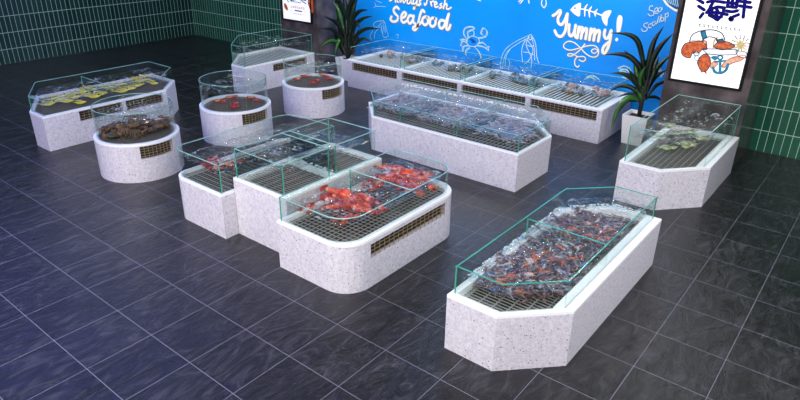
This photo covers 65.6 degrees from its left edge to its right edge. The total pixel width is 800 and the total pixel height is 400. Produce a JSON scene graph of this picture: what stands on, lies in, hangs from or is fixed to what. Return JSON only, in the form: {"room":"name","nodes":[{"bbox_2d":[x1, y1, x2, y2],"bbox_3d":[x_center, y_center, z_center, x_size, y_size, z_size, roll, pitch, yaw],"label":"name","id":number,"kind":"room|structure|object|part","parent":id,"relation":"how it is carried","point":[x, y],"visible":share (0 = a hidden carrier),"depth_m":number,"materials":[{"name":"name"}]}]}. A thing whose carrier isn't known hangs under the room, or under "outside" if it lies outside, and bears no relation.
{"room":"food shop","nodes":[
{"label":"food shop","id":0,"kind":"room"},
{"bbox_2d":[0,0,194,64],"bbox_3d":[-10.829,-4.928,13.271,0.150,4.600,14.400,19,31,34],"label":"wall","id":1,"kind":"structure","parent":0,"point":[29,29],"depth_m":16.54,"materials":[{"name":"green tile"}]},
{"bbox_2d":[280,0,355,74],"bbox_3d":[-1.912,-5.310,14.305,1.200,4.600,1.300,19,31,34],"label":"wall","id":2,"kind":"structure","parent":0,"point":[321,8],"depth_m":14.35,"materials":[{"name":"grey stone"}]},
{"bbox_2d":[281,0,312,23],"bbox_3d":[-2.326,-4.925,13.895,1.058,1.830,0.050,19,31,34],"label":"framed poster","id":3,"kind":"object","parent":2,"relation":"attached to","point":[301,11],"visible":1,"depth_m":14.16,"materials":[{"name":"white paper"}]},
{"bbox_2d":[284,0,312,12],"bbox_3d":[-2.308,-4.432,14.087,0.976,0.331,0.001,19,31,34],"label":"picture","id":4,"kind":"object","parent":3,"relation":"attached to","point":[290,6],"depth_m":14.10},
{"bbox_2d":[335,55,357,80],"bbox_3d":[-1.188,-3.035,14.296,0.420,0.500,0.420,19,31,34],"label":"pot","id":5,"kind":"object","parent":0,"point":[342,68],"depth_m":14.18,"materials":[{"name":"white ceramic"}]},
{"bbox_2d":[0,35,799,399],"bbox_3d":[-2.580,0.102,8.265,21.300,0.100,14.400,19,31,34],"label":"floor","id":6,"kind":"structure","parent":0,"point":[108,291],"depth_m":6.41,"materials":[{"name":"tile"}]},
{"bbox_2d":[28,61,178,151],"bbox_3d":[-5.271,-1.760,11.090,1.300,0.823,2.670,19,31,34],"label":"tank","id":7,"kind":"object","parent":6,"relation":"on","point":[59,125],"visible":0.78,"depth_m":10.49,"materials":[{"name":"stone"}]},
{"bbox_2d":[36,100,54,105],"bbox_3d":[-5.884,-1.608,10.314,0.326,0.100,0.098,0,25,-2],"label":"fish","id":8,"kind":"object","parent":7,"relation":"on","point":[45,102],"visible":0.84,"depth_m":10.32},
{"bbox_2d":[56,98,73,102],"bbox_3d":[-5.598,-1.658,10.363,0.291,0.083,0.087,-4,25,-9],"label":"fish","id":9,"kind":"object","parent":7,"relation":"on","point":[71,99],"visible":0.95,"depth_m":10.37},
{"bbox_2d":[65,94,80,98],"bbox_3d":[-5.611,-1.774,10.647,0.284,0.087,0.086,-7,26,-17],"label":"fish","id":10,"kind":"object","parent":7,"relation":"on","point":[74,96],"visible":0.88,"depth_m":10.66},
{"bbox_2d":[73,99,85,103],"bbox_3d":[-5.431,-1.655,10.449,0.331,0.095,0.100,5,25,9],"label":"fish","id":11,"kind":"object","parent":7,"relation":"on","point":[78,101],"visible":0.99,"depth_m":10.44},
{"bbox_2d":[81,85,95,90],"bbox_3d":[-5.603,-2.016,11.198,0.329,0.086,0.098,11,27,20],"label":"fish","id":12,"kind":"object","parent":7,"relation":"on","point":[89,88],"visible":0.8,"depth_m":11.21},
{"bbox_2d":[81,94,100,97],"bbox_3d":[-5.307,-1.784,10.657,0.330,0.087,0.098,0,25,-1],"label":"fish","id":13,"kind":"object","parent":7,"relation":"on","point":[92,95],"visible":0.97,"depth_m":10.66},
{"bbox_2d":[89,91,107,94],"bbox_3d":[-5.300,-1.874,10.893,0.337,0.091,0.101,-4,25,-9],"label":"fish","id":14,"kind":"object","parent":7,"relation":"in","point":[99,92],"visible":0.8,"depth_m":10.90},
{"bbox_2d":[36,67,165,104],"bbox_3d":[-5.268,-2.039,10.959,1.140,0.038,2.510,19,31,34],"label":"water","id":15,"kind":"object","parent":7,"relation":"in","point":[148,67],"visible":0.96,"depth_m":10.90,"materials":[{"name":"clear liquid"}]},
{"bbox_2d":[80,103,122,118],"bbox_3d":[-5.024,-1.488,10.437,0.006,0.170,0.746,19,31,34],"label":"vent grille","id":16,"kind":"object","parent":7,"relation":"attached to","point":[85,112],"depth_m":10.44,"materials":[{"name":"gold metal"}]},
{"bbox_2d":[111,88,128,92],"bbox_3d":[-5.003,-1.956,11.090,0.318,0.096,0.095,-2,25,-5],"label":"fish","id":17,"kind":"object","parent":7,"relation":"on","point":[121,89],"visible":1,"depth_m":11.10},
{"bbox_2d":[119,86,135,89],"bbox_3d":[-4.926,-2.022,11.214,0.303,0.085,0.090,-6,26,-14],"label":"fish","id":18,"kind":"object","parent":7,"relation":"on","point":[134,87],"visible":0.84,"depth_m":11.23},
{"bbox_2d":[125,82,143,86],"bbox_3d":[-4.916,-2.128,11.486,0.331,0.090,0.102,-7,26,-15],"label":"fish","id":19,"kind":"object","parent":7,"relation":"on","point":[136,84],"visible":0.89,"depth_m":11.50},
{"bbox_2d":[127,95,162,108],"bbox_3d":[-4.526,-1.746,11.000,0.006,0.170,0.716,19,31,34],"label":"vent grille","id":20,"kind":"object","parent":7,"relation":"attached to","point":[137,100],"depth_m":11.02,"materials":[{"name":"gold metal"}]},
{"bbox_2d":[141,79,157,84],"bbox_3d":[-4.702,-2.220,11.697,0.349,0.098,0.104,9,26,16],"label":"fish","id":21,"kind":"object","parent":7,"relation":"on","point":[151,81],"visible":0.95,"depth_m":11.70},
{"bbox_2d":[90,93,183,182],"bbox_3d":[-3.870,-0.943,9.166,1.179,1.003,1.179,21,32,37],"label":"tank","id":22,"kind":"object","parent":6,"relation":"on","point":[154,156],"visible":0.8,"depth_m":8.85,"materials":[{"name":"stone"}]},
{"bbox_2d":[98,121,115,134],"bbox_3d":[-4.307,-1.085,9.250,0.422,0.186,0.341,-15,29,-30],"label":"crab","id":23,"kind":"object","parent":22,"relation":"in","point":[103,128],"visible":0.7,"depth_m":9.13},
{"bbox_2d":[100,129,125,141],"bbox_3d":[-4.158,-0.942,8.953,0.346,0.098,0.262,-21,33,-38],"label":"crab","id":24,"kind":"object","parent":22,"relation":"in","point":[112,134],"visible":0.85,"depth_m":8.87},
{"bbox_2d":[110,128,131,137],"bbox_3d":[-4.024,-0.984,9.045,0.407,0.172,0.305,15,28,27],"label":"crab","id":25,"kind":"object","parent":22,"relation":"in","point":[120,132],"visible":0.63,"depth_m":8.92},
{"bbox_2d":[107,120,126,132],"bbox_3d":[-4.041,-1.067,9.085,0.333,0.119,0.424,3,25,5],"label":"crab","id":26,"kind":"object","parent":25,"relation":"on","point":[116,126],"visible":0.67,"depth_m":9.00},
{"bbox_2d":[96,102,170,123],"bbox_3d":[-3.867,-1.268,9.014,1.039,0.060,1.039,14,28,27],"label":"water","id":27,"kind":"object","parent":22,"relation":"in","point":[107,111],"visible":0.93,"depth_m":9.02,"materials":[{"name":"clear liquid"}]},
{"bbox_2d":[124,127,146,137],"bbox_3d":[-3.888,-0.999,9.063,0.343,0.163,0.442,-17,31,-33],"label":"crab","id":28,"kind":"object","parent":22,"relation":"in","point":[131,131],"visible":0.55,"depth_m":8.95},
{"bbox_2d":[132,126,149,138],"bbox_3d":[-3.793,-0.984,9.055,0.269,0.143,0.364,-16,30,-31],"label":"crab","id":29,"kind":"object","parent":22,"relation":"in","point":[137,131],"visible":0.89,"depth_m":8.97},
{"bbox_2d":[142,127,156,133],"bbox_3d":[-3.706,-1.011,9.133,0.283,0.191,0.338,-5,26,-11],"label":"crab","id":30,"kind":"object","parent":22,"relation":"in","point":[152,129],"visible":0.54,"depth_m":9.07},
{"bbox_2d":[139,139,172,158],"bbox_3d":[-3.475,-0.732,8.876,0.104,0.185,0.499,19,31,34],"label":"vent","id":31,"kind":"object","parent":22,"relation":"attached to","point":[159,148],"depth_m":8.84,"materials":[{"name":"gold metal"}]},
{"bbox_2d":[150,119,162,125],"bbox_3d":[-3.732,-1.147,9.420,0.285,0.188,0.350,-10,27,-21],"label":"crab","id":32,"kind":"object","parent":22,"relation":"in","point":[155,121],"visible":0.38,"depth_m":9.34},
{"bbox_2d":[129,116,146,121],"bbox_3d":[-3.927,-1.185,9.359,0.248,0.135,0.344,1,25,1],"label":"crab","id":33,"kind":"object","parent":32,"relation":"on","point":[142,117],"visible":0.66,"depth_m":9.30},
{"bbox_2d":[123,114,150,121],"bbox_3d":[-3.972,-1.217,9.409,0.341,0.142,0.434,-20,32,-37],"label":"crab","id":34,"kind":"object","parent":33,"relation":"on","point":[133,116],"visible":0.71,"depth_m":9.39},
{"bbox_2d":[124,120,150,128],"bbox_3d":[-3.853,-1.078,9.112,0.308,0.150,0.423,19,31,34],"label":"crab","id":35,"kind":"object","parent":33,"relation":"on","point":[137,124],"visible":0.94,"depth_m":9.07},
{"bbox_2d":[146,122,172,132],"bbox_3d":[-3.597,-1.089,9.285,0.411,0.220,0.330,-5,26,-11],"label":"crab","id":36,"kind":"object","parent":22,"relation":"in","point":[159,126],"visible":0.8,"depth_m":9.18},
{"bbox_2d":[151,115,176,131],"bbox_3d":[-3.628,-1.176,9.467,0.296,0.168,0.397,20,31,35],"label":"crab","id":37,"kind":"object","parent":36,"relation":"on","point":[166,119],"visible":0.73,"depth_m":9.45},
{"bbox_3d":[-3.870,-1.079,9.286,0.297,0.097,0.383,-16,7,16],"label":"crab","id":38,"kind":"object","parent":22,"relation":"in","visible":0},
{"bbox_2d":[117,121,142,130],"bbox_3d":[-3.994,-1.112,9.197,0.419,0.177,0.328,5,25,9],"label":"crab","id":39,"kind":"object","parent":38,"relation":"on","point":[125,122],"visible":0.32,"depth_m":9.09},
{"bbox_2d":[198,70,272,145],"bbox_3d":[-2.796,-1.588,10.570,1.179,1.003,1.179,-3,25,-8],"label":"tank","id":40,"kind":"object","parent":6,"relation":"on","point":[216,117],"visible":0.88,"depth_m":10.27,"materials":[{"name":"stone"}]},
{"bbox_2d":[202,78,264,93],"bbox_3d":[-2.792,-1.913,10.419,1.039,0.052,1.039,-14,29,-28],"label":"water","id":41,"kind":"object","parent":40,"relation":"in","point":[240,78],"visible":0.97,"depth_m":10.38,"materials":[{"name":"clear liquid"}]},
{"bbox_2d":[242,109,266,124],"bbox_3d":[-2.401,-1.377,10.281,0.104,0.185,0.499,19,31,34],"label":"vent","id":42,"kind":"object","parent":40,"relation":"attached to","point":[255,115],"depth_m":10.24,"materials":[{"name":"gold metal"}]},
{"bbox_2d":[177,114,334,238],"bbox_3d":[-1.838,-0.402,8.154,0.985,0.923,1.940,19,31,34],"label":"tank","id":43,"kind":"object","parent":6,"relation":"on","point":[208,197],"visible":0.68,"depth_m":7.62,"materials":[{"name":"stone"}]},
{"bbox_2d":[198,161,213,167],"bbox_3d":[-2.498,-0.469,8.029,0.215,0.053,0.167,18,30,33],"label":"crab","id":44,"kind":"object","parent":43,"relation":"in","point":[201,162],"visible":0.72,"depth_m":7.99},
{"bbox_2d":[208,165,222,171],"bbox_3d":[-2.354,-0.400,7.886,0.167,0.053,0.215,-20,32,-38],"label":"crab","id":45,"kind":"object","parent":43,"relation":"in","point":[213,166],"visible":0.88,"depth_m":7.87},
{"bbox_2d":[221,162,234,167],"bbox_3d":[-2.219,-0.447,7.990,0.215,0.053,0.167,8,26,16],"label":"crab","id":46,"kind":"object","parent":43,"relation":"in","point":[229,163],"visible":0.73,"depth_m":7.98},
{"bbox_2d":[236,157,246,163],"bbox_3d":[-2.117,-0.508,8.123,0.215,0.053,0.167,15,29,28],"label":"crab","id":47,"kind":"object","parent":43,"relation":"in","point":[240,159],"visible":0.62,"depth_m":8.11},
{"bbox_2d":[184,123,323,172],"bbox_3d":[-1.835,-0.709,8.010,0.865,0.049,1.820,19,31,34],"label":"water","id":48,"kind":"object","parent":43,"relation":"in","point":[285,123],"visible":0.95,"depth_m":7.94,"materials":[{"name":"clear liquid"}]},
{"bbox_2d":[231,29,314,93],"bbox_3d":[-3.063,-3.158,13.944,1.190,0.983,1.990,19,31,34],"label":"tank","id":49,"kind":"object","parent":6,"relation":"on","point":[268,61],"visible":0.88,"depth_m":13.66,"materials":[{"name":"stone"}]},
{"bbox_2d":[233,35,302,52],"bbox_3d":[-3.059,-3.473,13.797,1.070,0.037,1.870,19,31,34],"label":"water","id":50,"kind":"object","parent":49,"relation":"in","point":[274,35],"visible":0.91,"depth_m":13.91,"materials":[{"name":"clear liquid"}]},
{"bbox_2d":[274,58,306,70],"bbox_3d":[-2.449,-3.029,13.826,0.006,0.172,0.996,19,31,34],"label":"vent","id":51,"kind":"object","parent":49,"relation":"attached to","point":[279,65],"depth_m":13.82,"materials":[{"name":"gold metal"}]},
{"bbox_2d":[233,118,381,251],"bbox_3d":[-1.087,-0.224,7.590,0.910,1.093,1.590,19,31,34],"label":"tank","id":52,"kind":"object","parent":6,"relation":"on","point":[257,195],"visible":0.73,"depth_m":7.28,"materials":[{"name":"stone"}]},
{"bbox_2d":[246,129,367,175],"bbox_3d":[-1.099,-0.515,7.468,0.771,0.273,1.410,19,31,34],"label":"water","id":53,"kind":"object","parent":52,"relation":"in","point":[320,147],"visible":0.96,"depth_m":7.46,"materials":[{"name":"clear liquid"}]},
{"bbox_2d":[282,54,344,118],"bbox_3d":[-1.671,-2.217,11.979,1.179,0.973,1.179,21,32,37],"label":"tank","id":54,"kind":"object","parent":6,"relation":"on","point":[324,99],"visible":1,"depth_m":11.66,"materials":[{"name":"stone"}]},
{"bbox_2d":[286,60,338,73],"bbox_3d":[-1.667,-2.537,11.830,1.039,0.057,1.039,21,32,37],"label":"water","id":55,"kind":"object","parent":54,"relation":"in","point":[311,60],"visible":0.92,"depth_m":11.73,"materials":[{"name":"clear liquid"}]},
{"bbox_2d":[322,86,341,99],"bbox_3d":[-1.276,-2.021,11.683,0.104,0.185,0.499,19,31,34],"label":"vent","id":56,"kind":"object","parent":54,"relation":"attached to","point":[330,92],"depth_m":11.64,"materials":[{"name":"gold metal"}]},
{"bbox_2d":[320,0,378,80],"bbox_3d":[-0.987,-3.664,13.832,1.675,2.038,1.248,9,26,17],"label":"dracaena","id":57,"kind":"object","parent":6,"relation":"on","point":[346,23],"visible":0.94,"depth_m":13.88,"materials":[{"name":"plant"}]},
{"bbox_3d":[-1.216,-3.519,14.101,0.102,0.667,0.057,19,31,34],"label":"stem","id":58,"kind":"part","parent":57,"relation":"part of","materials":[{"name":"green plant"}]},
{"bbox_3d":[-1.166,-3.446,14.086,0.079,0.548,0.057,19,31,34],"label":"stem","id":59,"kind":"part","parent":57,"relation":"part of","materials":[{"name":"green plant"}]},
{"bbox_2d":[277,148,451,293],"bbox_3d":[-0.286,0.171,7.061,1.030,0.843,1.990,19,31,34],"label":"tank","id":60,"kind":"object","parent":6,"relation":"on","point":[348,258],"visible":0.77,"depth_m":6.62,"materials":[{"name":"stone"}]},
{"bbox_2d":[298,201,317,213],"bbox_3d":[-1.000,0.051,6.916,0.198,0.100,0.364,9,26,17],"label":"lobster","id":61,"kind":"object","parent":60,"relation":"in","point":[310,204],"visible":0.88,"depth_m":6.87},
{"bbox_2d":[311,194,340,205],"bbox_3d":[-0.802,-0.026,7.044,0.652,0.234,0.354,11,27,21],"label":"lobster","id":62,"kind":"object","parent":60,"relation":"in","point":[325,198],"visible":0.2,"depth_m":7.02},
{"bbox_2d":[332,212,360,224],"bbox_3d":[-0.558,0.176,6.659,0.198,0.100,0.364,21,32,37],"label":"lobster","id":63,"kind":"object","parent":60,"relation":"in","point":[343,222],"visible":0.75,"depth_m":6.62},
{"bbox_2d":[320,189,376,213],"bbox_3d":[-0.579,0.044,6.865,0.659,0.210,0.353,1,25,2],"label":"lobster","id":64,"kind":"object","parent":60,"relation":"in","point":[332,206],"visible":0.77,"depth_m":6.86},
{"bbox_2d":[320,183,374,211],"bbox_3d":[-0.621,-0.072,6.849,0.655,0.235,0.353,15,29,28],"label":"lobster","id":65,"kind":"object","parent":64,"relation":"on","point":[345,191],"visible":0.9,"depth_m":6.83},
{"bbox_2d":[326,192,383,214],"bbox_3d":[-0.493,-0.003,6.912,0.649,0.199,0.351,11,27,20],"label":"lobster","id":66,"kind":"object","parent":64,"relation":"on","point":[360,200],"visible":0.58,"depth_m":6.85},
{"bbox_2d":[353,192,387,213],"bbox_3d":[-0.412,-0.028,6.949,0.357,0.203,0.660,-18,31,-35],"label":"lobster","id":67,"kind":"object","parent":66,"relation":"on","point":[367,204],"visible":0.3,"depth_m":6.83},
{"bbox_2d":[284,158,442,224],"bbox_3d":[-0.363,-0.145,6.985,1.057,0.042,1.810,19,31,34],"label":"water","id":68,"kind":"object","parent":60,"relation":"in","point":[363,164],"visible":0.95,"depth_m":6.92,"materials":[{"name":"clear liquid"}]},
{"bbox_2d":[361,177,375,186],"bbox_3d":[-0.358,-0.248,7.571,0.198,0.100,0.364,6,26,12],"label":"lobster","id":69,"kind":"object","parent":60,"relation":"in","point":[371,178],"visible":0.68,"depth_m":7.51},
{"bbox_2d":[363,170,391,190],"bbox_3d":[-0.177,-0.284,7.606,0.653,0.230,0.355,-16,30,-31],"label":"lobster","id":70,"kind":"object","parent":60,"relation":"in","point":[376,187],"visible":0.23,"depth_m":7.50},
{"bbox_2d":[373,164,423,180],"bbox_3d":[-0.024,-0.377,7.683,0.660,0.187,0.352,2,25,4],"label":"lobster","id":71,"kind":"object","parent":60,"relation":"in","point":[392,167],"visible":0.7,"depth_m":7.69},
{"bbox_2d":[374,173,425,192],"bbox_3d":[0.006,-0.224,7.505,0.641,0.243,0.355,4,25,8],"label":"lobster","id":72,"kind":"object","parent":60,"relation":"in","point":[392,179],"visible":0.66,"depth_m":7.48},
{"bbox_2d":[380,161,433,180],"bbox_3d":[0.092,-0.352,7.466,0.665,0.201,0.353,12,27,23],"label":"lobster","id":73,"kind":"object","parent":72,"relation":"on","point":[413,174],"visible":0.83,"depth_m":7.42},
{"bbox_2d":[396,184,414,192],"bbox_3d":[0.122,-0.173,7.422,0.198,0.100,0.364,21,32,37],"label":"lobster","id":74,"kind":"object","parent":60,"relation":"in","point":[410,186],"visible":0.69,"depth_m":7.38},
{"bbox_2d":[371,203,444,255],"bbox_3d":[0.107,0.311,6.785,0.006,0.170,1.326,19,31,34],"label":"vent","id":75,"kind":"object","parent":60,"relation":"attached to","point":[431,222],"depth_m":6.78,"materials":[{"name":"gold metal"}]},
{"bbox_2d":[404,178,436,197],"bbox_3d":[0.121,-0.246,7.542,0.353,0.239,0.650,-20,32,-37],"label":"lobster","id":76,"kind":"object","parent":60,"relation":"in","point":[418,183],"visible":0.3,"depth_m":7.46},
{"bbox_2d":[368,78,551,191],"bbox_3d":[0.833,-1.161,9.959,3.210,0.823,1.500,19,31,34],"label":"tank","id":77,"kind":"object","parent":6,"relation":"on","point":[486,159],"visible":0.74,"depth_m":9.28,"materials":[{"name":"stone"}]},
{"bbox_2d":[367,92,539,144],"bbox_3d":[0.896,-1.351,9.948,3.045,0.126,1.106,19,31,34],"label":"heap","id":78,"kind":"object","parent":77,"relation":"in","point":[405,94],"visible":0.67,"depth_m":9.81,"materials":[{"name":"grey food"}]},
{"bbox_2d":[372,83,545,138],"bbox_3d":[0.836,-1.438,9.829,3.090,0.122,1.380,19,31,34],"label":"water","id":79,"kind":"object","parent":77,"relation":"in","point":[444,92],"visible":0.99,"depth_m":9.78,"materials":[{"name":"clear liquid"}]},
{"bbox_2d":[347,39,630,143],"bbox_3d":[1.523,-2.350,12.469,5.800,0.863,1.350,19,31,34],"label":"tank","id":80,"kind":"object","parent":6,"relation":"on","point":[587,117],"visible":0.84,"depth_m":11.74,"materials":[{"name":"stone"}]},
{"bbox_2d":[352,64,393,76],"bbox_3d":[-0.550,-2.750,13.189,1.266,0.165,0.006,19,31,34],"label":"vent","id":81,"kind":"object","parent":80,"relation":"attached to","point":[372,70],"depth_m":13.22,"materials":[{"name":"gold metal"}]},
{"bbox_2d":[402,74,456,89],"bbox_3d":[0.576,-2.355,12.373,1.376,0.165,0.006,19,31,34],"label":"vent","id":82,"kind":"object","parent":80,"relation":"attached to","point":[437,80],"depth_m":12.37,"materials":[{"name":"gold metal"}]},
{"bbox_2d":[447,65,453,71],"bbox_3d":[1.041,-2.717,12.784,0.137,0.133,0.167,2,25,3],"label":"seashell","id":83,"kind":"object","parent":80,"relation":"on","point":[450,68],"visible":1,"depth_m":12.73,"materials":[{"name":"grey"}]},
{"bbox_2d":[358,45,616,95],"bbox_3d":[1.526,-2.655,12.326,5.520,0.039,1.070,19,31,34],"label":"water","id":84,"kind":"object","parent":80,"relation":"in","point":[453,59],"visible":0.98,"depth_m":12.10,"materials":[{"name":"clear liquid"}]},
{"bbox_2d":[461,86,524,104],"bbox_3d":[1.720,-1.954,11.543,1.376,0.165,0.006,19,31,34],"label":"vent","id":85,"kind":"object","parent":80,"relation":"attached to","point":[485,90],"depth_m":11.54,"materials":[{"name":"gold metal"}]},
{"bbox_2d":[490,73,497,78],"bbox_3d":[1.853,-2.450,12.246,0.153,0.122,0.126,-8,26,-18],"label":"seashell","id":86,"kind":"object","parent":80,"relation":"on","point":[491,74],"visible":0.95,"depth_m":12.22,"materials":[{"name":"grey"}]},
{"bbox_2d":[521,78,528,84],"bbox_3d":[2.400,-2.246,11.813,0.158,0.130,0.129,-15,29,-30],"label":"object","id":87,"kind":"object","parent":80,"relation":"on","point":[524,82],"visible":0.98,"depth_m":11.79,"materials":[{"name":"grey"}]},
{"bbox_2d":[530,99,595,118],"bbox_3d":[2.814,-1.570,10.749,1.246,0.165,0.006,19,31,34],"label":"vent","id":88,"kind":"object","parent":80,"relation":"attached to","point":[552,107],"depth_m":10.76,"materials":[{"name":"gold metal"}]},
{"bbox_2d":[564,87,573,93],"bbox_3d":[3.055,-1.985,11.267,0.169,0.135,0.139,-15,29,-30],"label":"seashell","id":89,"kind":"object","parent":80,"relation":"on","point":[569,91],"visible":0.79,"depth_m":11.23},
{"bbox_2d":[568,83,575,88],"bbox_3d":[3.161,-2.099,11.502,0.177,0.146,0.147,-20,32,-37],"label":"seashell","id":90,"kind":"object","parent":80,"relation":"on","point":[570,84],"visible":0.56,"depth_m":11.45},
{"bbox_2d":[444,186,661,370],"bbox_3d":[1.617,0.645,6.094,0.955,0.843,2.680,19,31,34],"label":"tank","id":91,"kind":"object","parent":6,"relation":"on","point":[491,332],"visible":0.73,"depth_m":5.42,"materials":[{"name":"stone"}]},
{"bbox_2d":[464,197,649,293],"bbox_3d":[1.600,0.401,6.050,0.885,0.155,2.575,19,31,34],"label":"water","id":92,"kind":"object","parent":91,"relation":"in","point":[591,205],"visible":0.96,"depth_m":5.99,"materials":[{"name":"clear liquid"}]},
{"bbox_2d":[476,212,638,304],"bbox_3d":[1.597,0.469,6.118,0.870,0.167,2.240,19,31,34],"label":"heap","id":93,"kind":"object","parent":91,"relation":"in","point":[532,292],"visible":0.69,"depth_m":5.88,"materials":[{"name":"brown food"}]},
{"bbox_2d":[502,288,514,299],"bbox_3d":[0.944,0.811,5.370,0.073,0.036,0.152,-12,28,-25],"label":"crayfish","id":94,"kind":"object","parent":93,"relation":"on","point":[507,291],"visible":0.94,"depth_m":5.36,"materials":[{"name":"grey food"}]},
{"bbox_2d":[535,270,549,277],"bbox_3d":[1.285,0.666,5.599,0.156,0.058,0.070,-12,28,-25],"label":"crayfish","id":95,"kind":"object","parent":93,"relation":"on","point":[540,273],"visible":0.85,"depth_m":5.59,"materials":[{"name":"grey food"}]},
{"bbox_2d":[590,213,600,219],"bbox_3d":[2.111,0.198,6.674,0.076,0.058,0.154,-10,27,-22],"label":"crayfish","id":96,"kind":"object","parent":93,"relation":"on","point":[595,217],"visible":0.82,"depth_m":6.67,"materials":[{"name":"grey food"}]},
{"label":"crayfish","id":97,"kind":"object","parent":93,"relation":"on","visible":0},
{"bbox_2d":[555,282,563,292],"bbox_3d":[1.391,0.758,5.416,0.071,0.033,0.149,8,26,15],"label":"crayfish","id":98,"kind":"object","parent":97,"relation":"on","point":[558,286],"visible":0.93,"depth_m":5.41,"materials":[{"name":"grey food"}]},
{"label":"crayfish","id":99,"kind":"object","parent":93,"relation":"on","visible":0},
{"bbox_2d":[549,247,556,257],"bbox_3d":[1.458,0.499,5.915,0.072,0.047,0.159,10,27,19],"label":"crayfish","id":100,"kind":"object","parent":99,"relation":"on","point":[553,252],"visible":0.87,"depth_m":5.90,"materials":[{"name":"grey food"}]},
{"label":"crayfish","id":101,"kind":"object","parent":93,"relation":"on","visible":0},
{"bbox_2d":[555,268,570,276],"bbox_3d":[1.496,0.663,5.712,0.156,0.038,0.074,19,31,34],"label":"crayfish","id":102,"kind":"object","parent":101,"relation":"on","point":[559,270],"visible":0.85,"depth_m":5.70,"materials":[{"name":"grey food"}]},
{"bbox_2d":[605,26,672,145],"bbox_3d":[3.873,-1.875,10.232,1.064,1.946,0.679,15,29,28],"label":"dracaena","id":103,"kind":"object","parent":6,"relation":"on","point":[645,74],"visible":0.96,"depth_m":10.24,"materials":[{"name":"plant"}]},
{"bbox_3d":[4.018,-1.620,10.353,0.058,0.506,0.057,19,31,34],"label":"stem","id":104,"kind":"part","parent":103,"relation":"part of","materials":[{"name":"green plant"}]},
{"bbox_3d":[4.033,-1.679,10.313,0.070,0.648,0.057,19,31,34],"label":"stem","id":105,"kind":"part","parent":103,"relation":"part of","materials":[{"name":"green plant"}]},
{"bbox_2d":[613,94,741,209],"bbox_3d":[3.978,-0.688,8.752,1.010,1.053,2.090,19,31,34],"label":"tank","id":106,"kind":"object","parent":6,"relation":"on","point":[680,177],"visible":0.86,"depth_m":8.33,"materials":[{"name":"stone"}]},
{"bbox_2d":[654,134,665,139],"bbox_3d":[3.843,-0.921,9.165,0.211,0.079,0.144,-12,28,-26],"label":"fish","id":107,"kind":"object","parent":106,"relation":"in","point":[660,136],"visible":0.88,"depth_m":9.17},
{"bbox_2d":[656,145,671,150],"bbox_3d":[3.702,-0.742,8.696,0.209,0.089,0.141,20,31,36],"label":"fish","id":108,"kind":"object","parent":106,"relation":"in","point":[665,147],"visible":1,"depth_m":8.68},
{"bbox_2d":[660,122,675,126],"bbox_3d":[4.114,-1.163,9.537,0.222,0.087,0.152,11,27,21],"label":"fish","id":109,"kind":"object","parent":106,"relation":"in","point":[664,124],"visible":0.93,"depth_m":9.51},
{"bbox_2d":[635,107,727,143],"bbox_3d":[3.981,-1.026,8.594,0.810,0.038,1.890,19,31,34],"label":"water","id":110,"kind":"object","parent":106,"relation":"in","point":[676,107],"visible":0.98,"depth_m":8.57,"materials":[{"name":"clear liquid"}]},
{"bbox_2d":[675,141,690,148],"bbox_3d":[3.969,-0.767,8.706,0.213,0.080,0.140,21,32,36],"label":"fish","id":111,"kind":"object","parent":106,"relation":"in","point":[684,145],"visible":1,"depth_m":8.69},
{"bbox_2d":[679,129,694,133],"bbox_3d":[4.365,-1.045,9.440,0.225,0.083,0.153,8,26,16],"label":"fish","id":112,"kind":"object","parent":106,"relation":"in","point":[687,130],"visible":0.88,"depth_m":9.43},
{"bbox_2d":[679,139,697,146],"bbox_3d":[4.108,-0.809,8.861,0.257,0.092,0.174,8,26,16],"label":"fish","id":113,"kind":"object","parent":106,"relation":"in","point":[693,144],"visible":0.66,"depth_m":8.83},
{"bbox_2d":[690,134,704,140],"bbox_3d":[4.310,-0.905,9.005,0.143,0.077,0.210,-20,32,-40],"label":"fish","id":114,"kind":"object","parent":106,"relation":"in","point":[699,137],"visible":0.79,"depth_m":8.98},
{"bbox_2d":[700,134,709,140],"bbox_3d":[4.428,-0.916,9.090,0.208,0.087,0.136,8,26,16],"label":"fish","id":115,"kind":"object","parent":106,"relation":"in","point":[702,135],"visible":0.52,"depth_m":9.07},
{"bbox_2d":[191,0,799,159],"bbox_3d":[1.985,-4.338,12.321,21.200,4.600,0.150,19,31,34],"label":"wall","id":116,"kind":"structure","parent":0,"point":[776,131],"depth_m":10.11,"materials":[{"name":"green tile"}]},
{"bbox_2d":[355,0,678,129],"bbox_3d":[1.901,-4.219,12.300,7.640,4.400,0.058,19,31,34],"label":"mural panel","id":117,"kind":"object","parent":116,"relation":"attached to","point":[575,35],"visible":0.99,"depth_m":12.12,"materials":[{"name":"blue paint"}]},
{"bbox_2d":[621,109,655,145],"bbox_3d":[4.018,-1.220,10.542,0.420,0.500,0.420,19,31,34],"label":"pot","id":118,"kind":"object","parent":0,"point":[631,116],"depth_m":10.42,"materials":[{"name":"white ceramic"}]},
{"bbox_2d":[654,0,787,167],"bbox_3d":[4.987,-2.891,9.299,1.200,4.600,1.300,19,31,34],"label":"wall","id":119,"kind":"structure","parent":0,"point":[772,11],"depth_m":9.35,"materials":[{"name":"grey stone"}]},
{"bbox_2d":[668,0,763,91],"bbox_3d":[4.547,-2.619,8.860,1.030,2.000,0.050,19,31,34],"label":"framed poster","id":120,"kind":"object","parent":119,"relation":"attached to","point":[714,41],"visible":1,"depth_m":9.00,"materials":[{"name":"white paper"}]},
{"bbox_2d":[681,29,749,73],"bbox_3d":[4.569,-2.145,9.038,0.913,0.645,0.004,19,31,34],"label":"picture","id":121,"kind":"object","parent":120,"relation":"attached to","point":[703,51],"depth_m":9.02},
{"bbox_2d":[683,7,755,34],"bbox_3d":[4.552,-2.570,8.860,0.898,0.594,0.002,19,31,34],"label":"print","id":122,"kind":"object","parent":120,"relation":"attached to","point":[696,20],"depth_m":8.86}
]}

